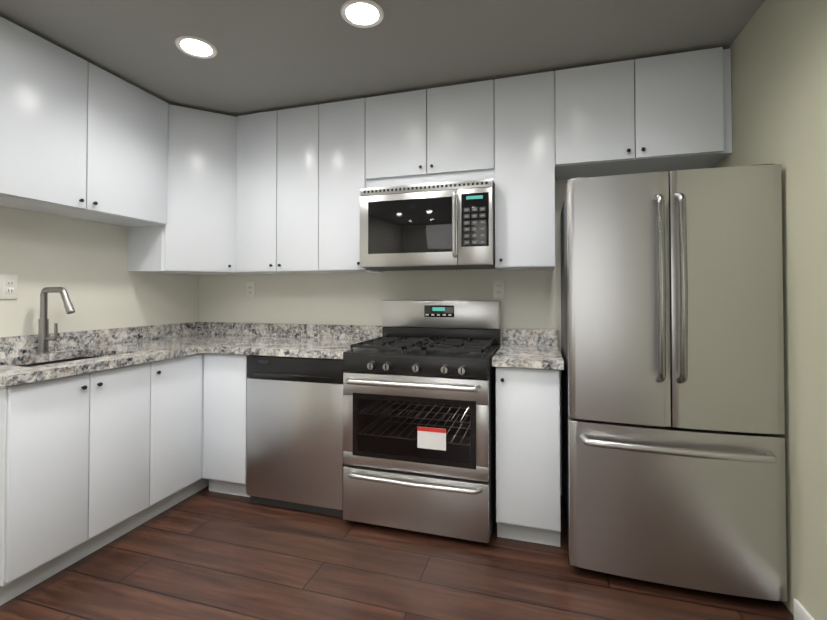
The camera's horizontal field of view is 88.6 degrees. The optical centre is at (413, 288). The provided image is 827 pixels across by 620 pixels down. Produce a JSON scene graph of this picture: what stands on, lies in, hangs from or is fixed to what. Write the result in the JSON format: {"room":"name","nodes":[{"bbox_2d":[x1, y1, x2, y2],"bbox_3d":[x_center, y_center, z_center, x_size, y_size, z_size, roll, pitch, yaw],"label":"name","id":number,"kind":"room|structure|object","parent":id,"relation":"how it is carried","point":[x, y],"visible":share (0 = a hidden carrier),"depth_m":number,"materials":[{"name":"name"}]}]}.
{"room":"kitchen","nodes":[
{"label":"kitchen","id":0,"kind":"room"},
{"bbox_2d":[0,206,198,336],"bbox_3d":[-2.485,-0.001,0.877,0.098,2.460,5.200,0,-1,16],"label":"wall","id":1,"kind":"structure","parent":0,"point":[84,263],"depth_m":2.49,"materials":[{"name":"paint"}]},
{"bbox_2d":[0,275,17,298],"bbox_3d":[-2.058,-0.008,2.124,0.010,0.122,0.123,0,-1,16],"label":"outlet","id":2,"kind":"object","parent":1,"relation":"attached to","point":[8,286],"visible":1,"depth_m":2.15,"materials":[{"name":"white plastic"}]},
{"bbox_2d":[0,16,167,226],"bbox_3d":[-1.847,-0.799,2.255,0.347,0.780,1.000,0,-1,16],"label":"upper cabinet","id":3,"kind":"object","parent":1,"relation":"attached to","point":[81,139],"visible":1,"depth_m":2.17,"materials":[{"name":"white wood"}]},
{"bbox_2d":[0,322,199,356],"bbox_3d":[-1.919,0.298,2.564,0.025,0.095,1.635,0,-1,16],"label":"backsplash","id":4,"kind":"structure","parent":1,"relation":"attached to","point":[17,345],"depth_m":2.55,"materials":[{"name":"grey stone"}]},
{"bbox_2d":[0,0,764,116],"bbox_3d":[-0.758,-1.288,0.386,3.700,0.100,5.400,0,-1,16],"label":"ceiling","id":5,"kind":"structure","parent":0,"point":[273,55],"depth_m":2.06,"materials":[{"name":"paint"}]},
{"bbox_2d":[175,36,217,58],"bbox_3d":[-1.088,-1.207,2.125,0.192,0.009,0.192,0,-1,16],"label":"recessed light","id":6,"kind":"object","parent":5,"relation":"in","point":[194,46],"visible":1,"depth_m":2.12,"materials":[{"name":"white glass"}]},
{"bbox_2d":[340,0,383,27],"bbox_3d":[-0.225,-1.211,1.870,0.192,0.009,0.192,0,-1,16],"label":"recessed light","id":7,"kind":"object","parent":5,"relation":"in","point":[363,13],"visible":1,"depth_m":1.86,"materials":[{"name":"white glass"}]},
{"bbox_2d":[199,179,569,494],"bbox_3d":[-0.006,0.031,2.908,3.700,2.460,0.098,0,-1,16],"label":"wall","id":8,"kind":"structure","parent":0,"point":[531,299],"depth_m":2.94,"materials":[{"name":"paint"}]},
{"bbox_2d":[128,104,264,275],"bbox_3d":[-1.493,-0.643,2.987,0.610,1.070,0.610,0,-1,16],"label":"upper cabinet","id":9,"kind":"object","parent":8,"relation":"attached to","point":[195,234],"visible":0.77,"depth_m":2.78,"materials":[{"name":"white wood"}]},
{"bbox_2d":[246,282,254,297],"bbox_3d":[-1.239,0.011,3.215,0.072,0.116,0.010,0,-1,16],"label":"outlet","id":10,"kind":"object","parent":8,"relation":"attached to","point":[250,289],"visible":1,"depth_m":3.21,"materials":[{"name":"white plastic"}]},
{"bbox_2d":[200,322,382,339],"bbox_3d":[-0.934,0.306,3.112,1.542,0.095,0.025,0,-1,16],"label":"backsplash","id":11,"kind":"structure","parent":8,"relation":"attached to","point":[369,332],"depth_m":3.08,"materials":[{"name":"grey stone"}]},
{"bbox_2d":[236,98,382,273],"bbox_3d":[-0.710,-0.645,2.893,0.945,1.070,0.347,0,-1,16],"label":"upper cabinet","id":12,"kind":"object","parent":8,"relation":"attached to","point":[301,181],"visible":0.94,"depth_m":2.74,"materials":[{"name":"white wood"}]},
{"bbox_2d":[365,80,494,187],"bbox_3d":[0.121,-0.889,2.651,0.788,0.588,0.347,0,-1,16],"label":"upper cabinet","id":13,"kind":"object","parent":8,"relation":"attached to","point":[438,134],"visible":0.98,"depth_m":2.50,"materials":[{"name":"white wood"}]},
{"bbox_2d":[360,179,495,270],"bbox_3d":[0.105,-0.360,2.582,0.778,0.468,0.472,0,-1,16],"label":"over-the-range microwave","id":14,"kind":"object","parent":13,"relation":"attached to","point":[441,226],"visible":0.98,"depth_m":2.40,"materials":[{"name":"grey metal"}]},
{"bbox_2d":[493,280,504,297],"bbox_3d":[0.542,0.003,2.688,0.072,0.116,0.010,0,-1,16],"label":"outlet","id":15,"kind":"object","parent":8,"relation":"attached to","point":[498,288],"visible":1,"depth_m":2.69,"materials":[{"name":"white plastic"}]},
{"bbox_2d":[494,71,554,270],"bbox_3d":[0.654,-0.651,2.489,0.325,1.070,0.347,0,-1,16],"label":"upper cabinet","id":16,"kind":"object","parent":8,"relation":"attached to","point":[524,114],"visible":0.98,"depth_m":2.34,"materials":[{"name":"white wood"}]},
{"bbox_2d":[503,328,557,345],"bbox_3d":[0.720,0.299,2.623,0.328,0.095,0.025,0,-1,16],"label":"backsplash","id":17,"kind":"structure","parent":8,"relation":"attached to","point":[532,336],"depth_m":2.61,"materials":[{"name":"grey stone"}]},
{"bbox_2d":[554,47,731,179],"bbox_3d":[1.209,-0.928,2.329,0.832,0.520,0.347,0,-1,16],"label":"upper cabinet","id":18,"kind":"object","parent":8,"relation":"attached to","point":[670,112],"visible":0.98,"depth_m":2.19,"materials":[{"name":"white wood"}]},
{"bbox_2d":[0,486,793,619],"bbox_3d":[-0.758,1.271,0.347,3.700,0.100,5.400,0,-1,16],"label":"floor","id":19,"kind":"structure","parent":0,"point":[205,553],"depth_m":1.80,"materials":[{"name":"brown wood"}]},
{"bbox_2d":[0,353,203,605],"bbox_3d":[-1.712,0.815,2.190,0.630,0.870,1.000,0,-1,16],"label":"base cabinet","id":20,"kind":"object","parent":19,"relation":"on","point":[91,462],"depth_m":1.92,"materials":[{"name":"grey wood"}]},
{"bbox_2d":[0,335,251,386],"bbox_3d":[-1.617,0.364,2.474,0.655,0.040,1.635,0,-1,16],"label":"countertop","id":21,"kind":"structure","parent":20,"relation":"on","point":[108,356],"depth_m":2.14,"materials":[{"name":"grey stone"}]},
{"bbox_2d":[36,287,74,353],"bbox_3d":[-1.855,0.166,2.200,0.240,0.348,0.054,0,-1,16],"label":"faucet","id":22,"kind":"object","parent":21,"relation":"on","point":[44,339],"visible":1,"depth_m":2.21,"materials":[{"name":"silver metal"}]},
{"bbox_2d":[18,357,95,366],"bbox_3d":[-1.743,0.480,2.090,0.386,0.203,0.516,0,-1,16],"label":"sink basin","id":23,"kind":"object","parent":21,"relation":"in","point":[51,362],"visible":0.04,"depth_m":2.23,"materials":[{"name":"grey metal"}]},
{"bbox_2d":[200,336,368,358],"bbox_3d":[-0.724,0.368,2.710,0.912,0.040,0.675,0,-1,16],"label":"countertop","id":24,"kind":"structure","parent":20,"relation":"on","point":[327,348],"depth_m":2.52,"materials":[{"name":"grey stone"}]},
{"bbox_2d":[204,353,249,496],"bbox_3d":[-1.045,0.825,2.821,0.330,0.870,0.632,0,-1,16],"label":"base cabinet","id":25,"kind":"object","parent":19,"relation":"on","point":[225,375],"depth_m":2.52,"materials":[{"name":"grey wood"}]},
{"bbox_2d":[246,355,344,516],"bbox_3d":[-0.589,0.825,2.666,0.620,0.865,0.630,0,-1,16],"label":"dishwasher","id":26,"kind":"object","parent":19,"relation":"on","point":[294,432],"visible":0.71,"depth_m":2.37,"materials":[{"name":"grey metal"}]},
{"bbox_2d":[343,300,500,542],"bbox_3d":[0.078,0.662,2.416,0.765,1.182,0.736,0,-1,16],"label":"gas range","id":27,"kind":"object","parent":19,"relation":"on","point":[419,416],"visible":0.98,"depth_m":2.15,"materials":[{"name":"grey metal"}]},
{"bbox_2d":[496,367,560,546],"bbox_3d":[0.630,0.817,2.315,0.300,0.870,0.652,0,-1,16],"label":"base cabinet","id":28,"kind":"object","parent":19,"relation":"on","point":[528,496],"visible":0.98,"depth_m":2.03,"materials":[{"name":"grey wood"}]},
{"bbox_2d":[492,344,563,369],"bbox_3d":[0.630,0.362,2.320,0.328,0.040,0.655,0,-1,16],"label":"countertop","id":29,"kind":"structure","parent":28,"relation":"on","point":[530,356],"depth_m":2.07,"materials":[{"name":"grey stone"}]},
{"bbox_2d":[561,164,786,601],"bbox_3d":[1.143,0.380,2.045,0.780,1.735,0.831,0,-1,16],"label":"refrigerator","id":30,"kind":"object","parent":19,"relation":"on","point":[673,407],"visible":1,"depth_m":1.71,"materials":[{"name":"grey metal"}]},
{"bbox_2d":[712,0,826,619],"bbox_3d":[0.969,-0.017,-0.144,0.098,2.460,5.200,0,-1,16],"label":"wall","id":31,"kind":"structure","parent":0,"point":[779,80],"depth_m":1.56,"materials":[{"name":"paint"}]},
{"bbox_2d":[794,599,814,619],"bbox_3d":[0.799,1.165,-0.530,0.014,0.085,4.400,0,-1,16],"label":"baseboard","id":32,"kind":"structure","parent":31,"relation":"attached to","point":[801,612],"depth_m":1.54,"materials":[{"name":"white"}]}
]}

